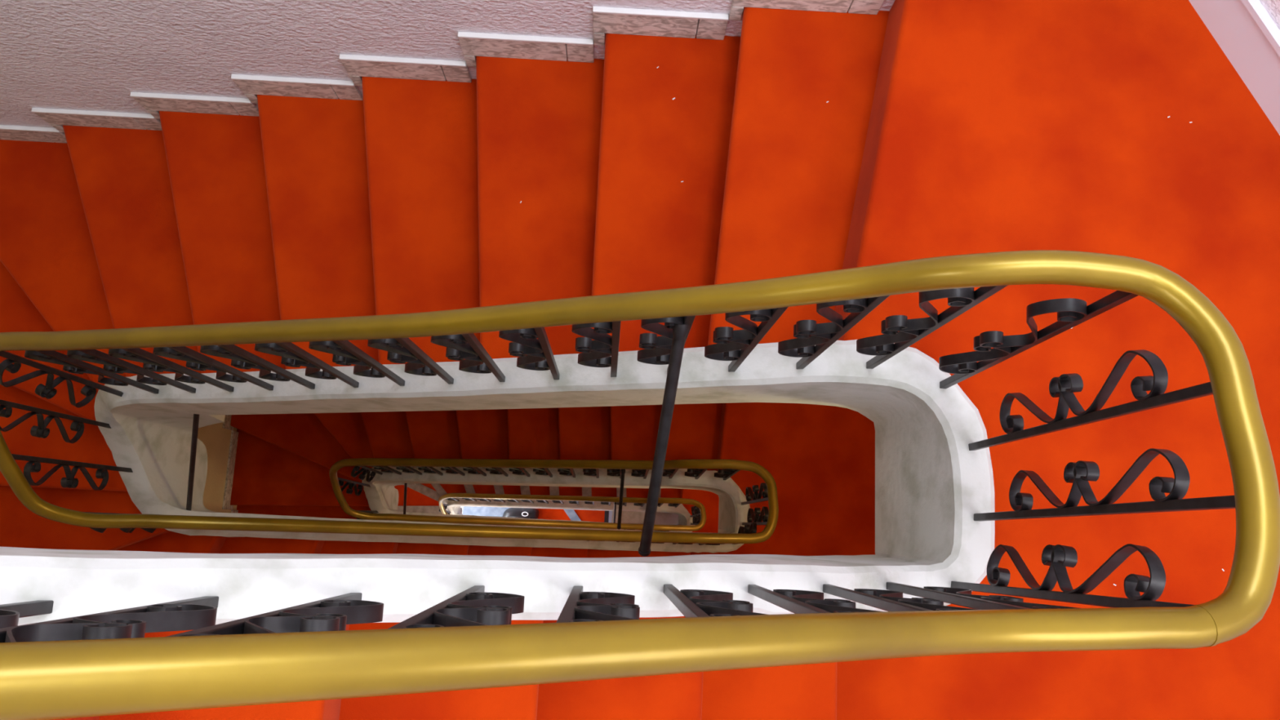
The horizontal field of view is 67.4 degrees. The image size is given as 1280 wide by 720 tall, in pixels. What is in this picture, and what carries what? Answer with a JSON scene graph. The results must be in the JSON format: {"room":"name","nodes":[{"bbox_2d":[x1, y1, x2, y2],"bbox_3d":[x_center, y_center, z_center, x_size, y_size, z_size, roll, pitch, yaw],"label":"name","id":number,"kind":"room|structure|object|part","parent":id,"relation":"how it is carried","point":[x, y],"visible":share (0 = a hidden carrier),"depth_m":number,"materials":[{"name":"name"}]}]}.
{"room":"stairwell","nodes":[
{"label":"stairwell","id":0,"kind":"room"},
{"bbox_2d":[197,422,237,513],"bbox_3d":[-2.953,0.518,4.434,0.250,15.100,2.300,3,80,-1],"label":"wall","id":1,"kind":"structure","parent":0,"point":[216,439],"depth_m":6.54,"materials":[{"name":"beige paint"}]},
{"bbox_2d":[222,414,238,513],"bbox_3d":[-2.836,0.432,5.198,0.014,3.795,1.750,3,80,-1],"label":"baseboard","id":2,"kind":"structure","parent":1,"relation":"attached to","point":[226,424],"depth_m":6.76,"materials":[{"name":"brown stone"}]},
{"bbox_2d":[0,0,895,128],"bbox_3d":[-0.912,-0.637,4.710,4.225,15.100,0.250,3,80,-1],"label":"wall","id":3,"kind":"structure","parent":0,"point":[75,55],"depth_m":2.65,"materials":[{"name":"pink paint"}]},
{"bbox_2d":[0,0,884,142],"bbox_3d":[-0.742,-0.845,2.780,3.970,1.420,0.015,3,80,-1],"label":"baseboard","id":4,"kind":"structure","parent":3,"relation":"attached to","point":[618,20],"depth_m":2.73,"materials":[{"name":"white stone"}]},
{"bbox_2d":[116,402,875,557],"bbox_3d":[-0.695,0.822,5.677,4.429,3.591,2.345,3,80,-1],"label":"staircase","id":5,"kind":"structure","parent":3,"relation":"attached to","point":[820,459],"depth_m":5.49,"materials":[{"name":"red carpet"}]},
{"bbox_2d":[403,483,407,514],"bbox_3d":[-1.665,0.993,6.806,0.019,0.558,0.265,27,80,3],"label":"rod","id":6,"kind":"object","parent":5,"relation":"attached to","point":[405,484],"visible":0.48,"depth_m":6.77,"materials":[{"name":"black metal"}]},
{"bbox_2d":[147,457,778,545],"bbox_3d":[-0.638,0.726,5.050,2.504,3.819,0.421,3,80,-1],"label":"railing","id":7,"kind":"object","parent":5,"relation":"on","point":[748,534],"visible":0.97,"depth_m":4.44,"materials":[{"name":"gold metal"}]},
{"bbox_2d":[617,469,625,529],"bbox_3d":[-0.100,0.734,5.049,0.025,0.358,0.309,4,80,-1],"label":"rod","id":8,"kind":"object","parent":7,"relation":"attached to","point":[623,471],"visible":0.89,"depth_m":5.03,"materials":[{"name":"black metal"}]},
{"bbox_2d":[394,483,719,533],"bbox_3d":[-0.802,1.405,8.923,4.428,3.591,2.345,3,80,-1],"label":"staircase","id":9,"kind":"structure","parent":3,"relation":"attached to","point":[422,499],"depth_m":9.14,"materials":[{"name":"red carpet"}]},
{"bbox_2d":[392,493,706,531],"bbox_3d":[-0.711,1.303,8.250,2.442,3.721,0.285,3,80,-1],"label":"railing","id":10,"kind":"object","parent":9,"relation":"attached to","point":[698,511],"visible":0.96,"depth_m":7.69,"materials":[{"name":"gold metal"}]},
{"bbox_2d":[613,502,617,523],"bbox_3d":[-0.218,1.326,8.278,0.025,0.384,0.194,3,80,-1],"label":"rod","id":11,"kind":"object","parent":10,"relation":"attached to","point":[615,503],"visible":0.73,"depth_m":8.24,"materials":[{"name":"black metal"}]},
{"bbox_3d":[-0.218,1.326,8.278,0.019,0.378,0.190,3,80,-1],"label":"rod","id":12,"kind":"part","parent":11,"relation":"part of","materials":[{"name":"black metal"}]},
{"bbox_2d":[0,0,1279,719],"bbox_3d":[-0.561,0.195,2.181,4.394,4.099,2.345,3,80,-1],"label":"staircase","id":13,"kind":"structure","parent":3,"relation":"attached to","point":[945,127],"depth_m":2.20,"materials":[{"name":"red carpet"}]},
{"bbox_2d":[186,413,199,511],"bbox_3d":[-1.648,0.399,3.533,0.019,0.611,0.438,37,81,5],"label":"rod","id":14,"kind":"object","parent":13,"relation":"attached to","point":[196,416],"visible":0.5,"depth_m":3.48,"materials":[{"name":"black metal"}]},
{"bbox_2d":[0,249,1279,719],"bbox_3d":[-0.769,0.111,1.586,3.016,4.377,0.543,3,80,-1],"label":"railing","id":15,"kind":"object","parent":13,"relation":"attached to","point":[103,664],"visible":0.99,"depth_m":1.19,"materials":[{"name":"gold metal"}]},
{"bbox_2d":[638,323,689,556],"bbox_3d":[0.040,0.161,1.787,0.028,0.391,0.413,8,80,-1],"label":"rod","id":16,"kind":"object","parent":15,"relation":"attached to","point":[680,332],"visible":0.85,"depth_m":1.76,"materials":[{"name":"black metal"}]},
{"bbox_3d":[0.009,0.384,1.933,0.025,0.022,0.022,3,80,-1],"label":"plate","id":17,"kind":"part","parent":16,"relation":"part of","materials":[{"name":"black metal"}]},
{"bbox_2d":[520,66,1224,586],"bbox_3d":[0.716,-0.207,2.345,1.432,0.496,1.704,-33,83,-7],"label":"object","id":18,"kind":"object","parent":13,"relation":"on","point":[658,66],"visible":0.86,"depth_m":2.17,"materials":[{"name":"carpet"}]},
{"bbox_2d":[461,506,612,522],"bbox_3d":[-0.881,1.949,11.819,4.890,0.200,2.800,3,80,-1],"label":"floor","id":19,"kind":"structure","parent":0,"point":[610,512],"depth_m":11.74,"materials":[{"name":"tile"}]},
{"bbox_2d":[462,506,508,516],"bbox_3d":[-1.796,1.885,11.692,0.730,0.012,0.900,3,80,-1],"label":"door mat","id":20,"kind":"object","parent":19,"relation":"on","point":[467,510],"visible":0.06,"depth_m":11.69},
{"bbox_2d":[502,507,538,519],"bbox_3d":[-1.435,1.882,11.477,0.437,0.436,0.260,3,80,-1],"label":"bag","id":21,"kind":"object","parent":20,"relation":"on","point":[522,513],"visible":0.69,"depth_m":11.37,"materials":[{"name":"black leather"}]},
{"bbox_3d":[-1.430,1.853,11.314,0.272,0.104,0.016,3,80,-1],"label":"handle","id":22,"kind":"part","parent":21,"relation":"part of","materials":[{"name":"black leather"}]},
{"bbox_2d":[537,508,608,522],"bbox_3d":[-0.857,1.937,11.466,0.960,0.500,0.800,3,80,-1],"label":"steps","id":23,"kind":"structure","parent":19,"relation":"on","point":[599,516],"depth_m":11.42,"materials":[{"name":"red carpet"}]},
{"bbox_3d":[-0.400,1.910,11.486,0.050,0.500,0.700,3,80,-1],"label":"panel","id":24,"kind":"part","parent":23,"relation":"part of","materials":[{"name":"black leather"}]},
{"bbox_2d":[611,510,678,524],"bbox_3d":[0.072,1.505,8.962,0.670,0.080,0.360,3,80,-1],"label":"floor slab","id":25,"kind":"structure","parent":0,"point":[628,517],"depth_m":8.93,"materials":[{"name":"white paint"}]},
{"bbox_2d":[1258,0,1279,30],"bbox_3d":[1.493,-0.113,4.696,0.250,15.100,0.814,-27,82,-6],"label":"wall","id":26,"kind":"structure","parent":0,"point":[1272,7],"depth_m":2.06,"materials":[{"name":"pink paint"}]},
{"bbox_2d":[1188,0,1279,135],"bbox_3d":[1.459,-0.514,2.103,0.022,0.140,0.814,-27,82,-6],"label":"baseboard","id":27,"kind":"structure","parent":26,"relation":"attached to","point":[1249,37],"depth_m":2.14,"materials":[{"name":"white paint"}]}
]}

